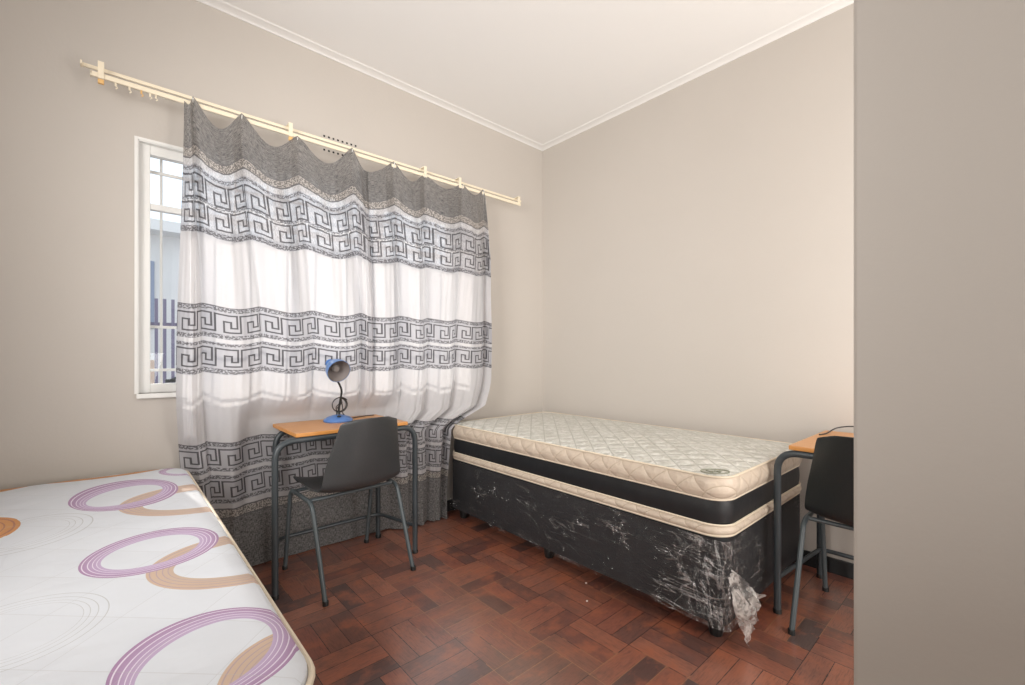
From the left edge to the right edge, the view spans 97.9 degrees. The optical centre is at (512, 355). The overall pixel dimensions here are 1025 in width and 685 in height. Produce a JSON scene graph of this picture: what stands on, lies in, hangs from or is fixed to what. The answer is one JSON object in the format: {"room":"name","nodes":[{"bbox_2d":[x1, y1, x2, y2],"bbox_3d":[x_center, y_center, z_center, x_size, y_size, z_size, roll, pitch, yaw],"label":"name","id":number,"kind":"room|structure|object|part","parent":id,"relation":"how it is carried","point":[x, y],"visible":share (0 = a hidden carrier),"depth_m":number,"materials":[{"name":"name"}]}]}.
{"room":"shared bedroom","nodes":[
{"label":"shared bedroom","id":0,"kind":"room"},
{"bbox_2d":[0,0,541,499],"bbox_3d":[-1.198,-0.326,2.631,4.120,2.852,0.200,0,0,-42],"label":"wall","id":1,"kind":"structure","parent":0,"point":[70,409],"depth_m":2.00,"materials":[{"name":"paint"}]},
{"bbox_2d":[134,135,182,398],"bbox_3d":[-1.070,-0.402,2.661,1.812,1.197,0.118,0,0,-42],"label":"window","id":2,"kind":"structure","parent":1,"relation":"attached to","point":[144,148],"depth_m":2.08,"materials":[{"name":"white paint"}]},
{"bbox_3d":[-1.048,0.186,2.636,1.800,0.022,0.052,0,0,-42],"label":"sill","id":3,"kind":"part","parent":2,"relation":"part of","materials":[{"name":"white paint"}]},
{"bbox_2d":[80,59,520,205],"bbox_3d":[-0.875,-1.187,2.707,2.512,0.095,0.118,0,0,-42],"label":"track","id":4,"kind":"object","parent":1,"relation":"attached to","point":[101,72],"visible":1,"depth_m":2.32,"materials":[{"name":"beige"}]},
{"bbox_2d":[176,97,372,565],"bbox_3d":[-1.157,-0.058,2.386,1.028,2.304,0.182,0,0,-42],"label":"curtain","id":5,"kind":"object","parent":4,"relation":"hanging from","point":[275,277],"visible":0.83,"depth_m":2.28,"materials":[{"name":"white fabric"}]},
{"bbox_2d":[366,161,491,532],"bbox_3d":[-0.546,-0.056,2.932,0.974,2.299,0.159,0,0,-42],"label":"curtain","id":6,"kind":"object","parent":4,"relation":"hanging from","point":[431,257],"visible":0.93,"depth_m":2.91,"materials":[{"name":"white fabric"}]},
{"bbox_2d":[321,133,357,157],"bbox_3d":[-1.023,-1.235,2.652,0.220,0.104,0.002,0,0,-42],"label":"air vent","id":7,"kind":"object","parent":1,"relation":"attached to","point":[324,149],"visible":0.46,"depth_m":2.63,"materials":[{"name":"paint"}]},
{"bbox_2d":[267,499,455,561],"bbox_3d":[-1.133,1.062,2.545,3.703,0.075,0.016,0,0,-42],"label":"baseboard","id":8,"kind":"structure","parent":1,"relation":"attached to","point":[450,507],"depth_m":3.15,"materials":[{"name":"black paint"}]},
{"bbox_2d":[196,0,542,150],"bbox_3d":[-1.110,-1.745,2.532,3.720,0.014,0.066,0,0,-42],"label":"trim","id":9,"kind":"structure","parent":1,"relation":"attached to","point":[220,5],"depth_m":2.67,"materials":[{"name":"white paint"}]},
{"bbox_2d":[223,0,834,143],"bbox_3d":[0.188,-1.802,1.080,4.120,0.100,4.360,0,0,-42],"label":"ceiling","id":10,"kind":"structure","parent":0,"point":[540,71],"depth_m":2.48,"materials":[{"name":"white paint"}]},
{"bbox_2d":[251,509,853,684],"bbox_3d":[0.188,1.150,1.080,4.120,0.100,4.360,0,0,-42],"label":"floor","id":11,"kind":"structure","parent":0,"point":[483,603],"depth_m":1.82,"materials":[{"name":"brown wood"}]},
{"bbox_2d":[271,414,417,600],"bbox_3d":[-0.934,0.731,2.392,0.743,0.738,0.409,0,0,-42],"label":"school desk","id":12,"kind":"object","parent":11,"relation":"on","point":[311,430],"visible":0.81,"depth_m":2.27,"materials":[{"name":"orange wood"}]},
{"bbox_3d":[-1.133,0.741,2.414,0.302,0.719,0.029,0,0,-42],"label":"leg","id":13,"kind":"part","parent":12,"relation":"part of","materials":[{"name":"grey paint"}]},
{"bbox_3d":[-0.940,0.741,2.134,0.387,0.719,0.029,0,0,-42],"label":"leg","id":14,"kind":"part","parent":12,"relation":"part of","materials":[{"name":"grey paint"}]},
{"bbox_2d":[323,359,373,422],"bbox_3d":[-0.897,0.190,2.504,0.334,0.344,0.197,0,0,-42],"label":"desk lamp","id":15,"kind":"object","parent":12,"relation":"on","point":[337,370],"visible":1,"depth_m":2.43,"materials":[{"name":"blue metal"}]},
{"bbox_3d":[-0.957,0.069,2.409,0.044,0.044,0.049,0,0,-42],"label":"bulb","id":16,"kind":"part","parent":15,"relation":"part of","materials":[{"name":"grey glass"}]},
{"bbox_3d":[-0.948,0.081,2.404,0.125,0.125,0.116,0,0,-42],"label":"lamp shade","id":17,"kind":"part","parent":15,"relation":"part of","materials":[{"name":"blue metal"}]},
{"bbox_3d":[-0.906,0.295,2.557,0.045,0.133,0.295,0,0,27],"label":"cord","id":18,"kind":"part","parent":15,"relation":"part of","materials":[{"name":"grey plastic"}]},
{"bbox_3d":[-0.912,0.741,2.612,0.292,0.719,0.029,0,0,-42],"label":"leg","id":19,"kind":"part","parent":12,"relation":"part of","materials":[{"name":"grey paint"}]},
{"bbox_3d":[-0.664,0.741,2.380,0.352,0.719,0.029,0,0,-42],"label":"leg","id":20,"kind":"part","parent":12,"relation":"part of","materials":[{"name":"grey paint"}]},
{"bbox_2d":[282,416,415,606],"bbox_3d":[-0.838,0.699,2.290,0.520,0.810,0.479,0,0,44],"label":"plastic chair","id":21,"kind":"object","parent":11,"relation":"on","point":[364,454],"visible":1,"depth_m":2.14,"materials":[{"name":"grey plastic"}]},
{"bbox_3d":[-0.997,0.885,2.131,0.504,0.438,0.023,0,0,44],"label":"frame","id":22,"kind":"part","parent":21,"relation":"part of","materials":[{"name":"grey metal"}]},
{"bbox_3d":[-0.685,0.885,2.456,0.504,0.438,0.023,0,0,44],"label":"frame","id":23,"kind":"part","parent":21,"relation":"part of","materials":[{"name":"grey metal"}]},
{"bbox_2d":[453,458,799,645],"bbox_3d":[0.555,0.897,2.644,0.978,0.405,1.933,0,0,-42],"label":"bed base","id":24,"kind":"object","parent":11,"relation":"on","point":[715,580],"visible":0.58,"depth_m":2.00,"materials":[{"name":"fabric"}]},
{"bbox_3d":[-0.330,1.065,3.032,0.068,0.069,0.068,0,0,-42],"label":"leg","id":25,"kind":"part","parent":24,"relation":"part of","materials":[{"name":"black plastic"}]},
{"bbox_3d":[0.201,1.065,2.438,0.068,0.069,0.068,0,0,-42],"label":"leg","id":26,"kind":"part","parent":24,"relation":"part of","materials":[{"name":"black plastic"}]},
{"bbox_2d":[452,412,801,537],"bbox_3d":[0.525,0.565,2.662,0.999,0.258,1.872,0,0,-42],"label":"mattress","id":27,"kind":"object","parent":24,"relation":"on","point":[705,483],"visible":0.96,"depth_m":2.11,"materials":[{"name":"beige fabric"}]},
{"bbox_3d":[0.805,1.065,1.763,0.068,0.069,0.068,0,0,-42],"label":"leg","id":28,"kind":"part","parent":24,"relation":"part of","materials":[{"name":"black plastic"}]},
{"bbox_2d":[773,430,853,614],"bbox_3d":[1.567,0.738,1.823,0.564,0.725,0.738,0,0,-42],"label":"school desk","id":29,"kind":"object","parent":11,"relation":"on","point":[804,448],"visible":0.26,"depth_m":1.90,"materials":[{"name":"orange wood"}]},
{"bbox_3d":[1.247,0.747,1.781,0.029,0.706,0.370,0,0,-42],"label":"leg","id":30,"kind":"part","parent":29,"relation":"part of","materials":[{"name":"grey paint"}]},
{"bbox_3d":[1.626,0.747,2.097,0.029,0.706,0.334,0,0,-42],"label":"leg","id":31,"kind":"part","parent":29,"relation":"part of","materials":[{"name":"grey paint"}]},
{"bbox_2d":[819,426,853,434],"bbox_3d":[1.604,0.354,2.011,0.174,0.042,0.346,0,0,-42],"label":"power cable","id":32,"kind":"object","parent":29,"relation":"on","point":[841,426],"visible":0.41,"depth_m":2.13,"materials":[{"name":"grey plastic"}]},
{"bbox_2d":[788,436,853,635],"bbox_3d":[1.430,0.699,1.752,0.520,0.810,0.479,0,0,-42],"label":"plastic chair","id":33,"kind":"object","parent":11,"relation":"on","point":[830,484],"visible":0.43,"depth_m":1.72,"materials":[{"name":"grey plastic"}]},
{"bbox_3d":[1.283,0.885,1.923,0.504,0.438,0.023,0,0,-42],"label":"frame","id":34,"kind":"part","parent":33,"relation":"part of","materials":[{"name":"grey metal"}]},
{"bbox_3d":[-1.241,0.915,1.073,0.884,0.370,1.825,0,0,-42],"label":"bed base","id":35,"kind":"object","parent":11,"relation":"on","visible":0},
{"bbox_2d":[0,468,314,684],"bbox_3d":[-1.241,0.611,1.073,0.928,0.234,1.869,0,0,-42],"label":"mattress","id":36,"kind":"object","parent":35,"relation":"on","point":[134,578],"visible":1,"depth_m":0.93,"materials":[{"name":"beige fabric"}]},
{"bbox_2d":[542,3,853,563],"bbox_3d":[1.649,-0.326,2.386,0.200,2.852,3.960,0,0,-42],"label":"wall","id":37,"kind":"structure","parent":0,"point":[698,237],"depth_m":2.70,"materials":[{"name":"paint"}]},
{"bbox_2d":[542,0,853,150],"bbox_3d":[1.550,-1.745,2.298,0.066,0.014,3.960,0,0,-42],"label":"trim","id":38,"kind":"structure","parent":37,"relation":"attached to","point":[836,5],"depth_m":2.67,"materials":[{"name":"white paint"}]},
{"bbox_2d":[794,550,853,579],"bbox_3d":[1.569,1.062,2.315,0.016,0.075,3.960,0,0,-42],"label":"baseboard","id":39,"kind":"structure","parent":37,"relation":"attached to","point":[835,566],"depth_m":2.24,"materials":[{"name":"black paint"}]},
{"bbox_2d":[854,0,1024,684],"bbox_3d":[1.129,-0.326,0.260,0.130,2.852,1.482,0,0,-42],"label":"wall partition","id":40,"kind":"structure","parent":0,"point":[939,85],"depth_m":0.69,"materials":[{"name":"paint"}]},
{"label":"outside","id":41,"kind":"structure","parent":0,"visible":0},
{"bbox_3d":[-4.517,1.625,7.303,15.000,0.150,11.090,0,0,-42],"label":"ground","id":42,"kind":"structure","parent":41,"visible":0},
{"bbox_2d":[150,298,176,383],"bbox_3d":[-3.280,0.475,5.244,5.500,2.150,0.210,0,0,-42],"label":"fence","id":43,"kind":"object","parent":42,"relation":"on","point":[153,363],"visible":0.03,"depth_m":4.73,"materials":[{"name":"grey metal"}]},
{"bbox_3d":[-3.836,0.800,4.726,0.080,1.500,0.080,0,0,-42],"label":"post","id":44,"kind":"part","parent":43,"relation":"part of","materials":[{"name":"beige"}]},
{"bbox_2d":[150,218,180,382],"bbox_3d":[-5.497,-0.200,8.399,10.400,3.500,3.550,0,0,-42],"label":"building","id":45,"kind":"structure","parent":42,"relation":"on","point":[171,230],"depth_m":6.69,"materials":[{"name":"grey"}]}
]}

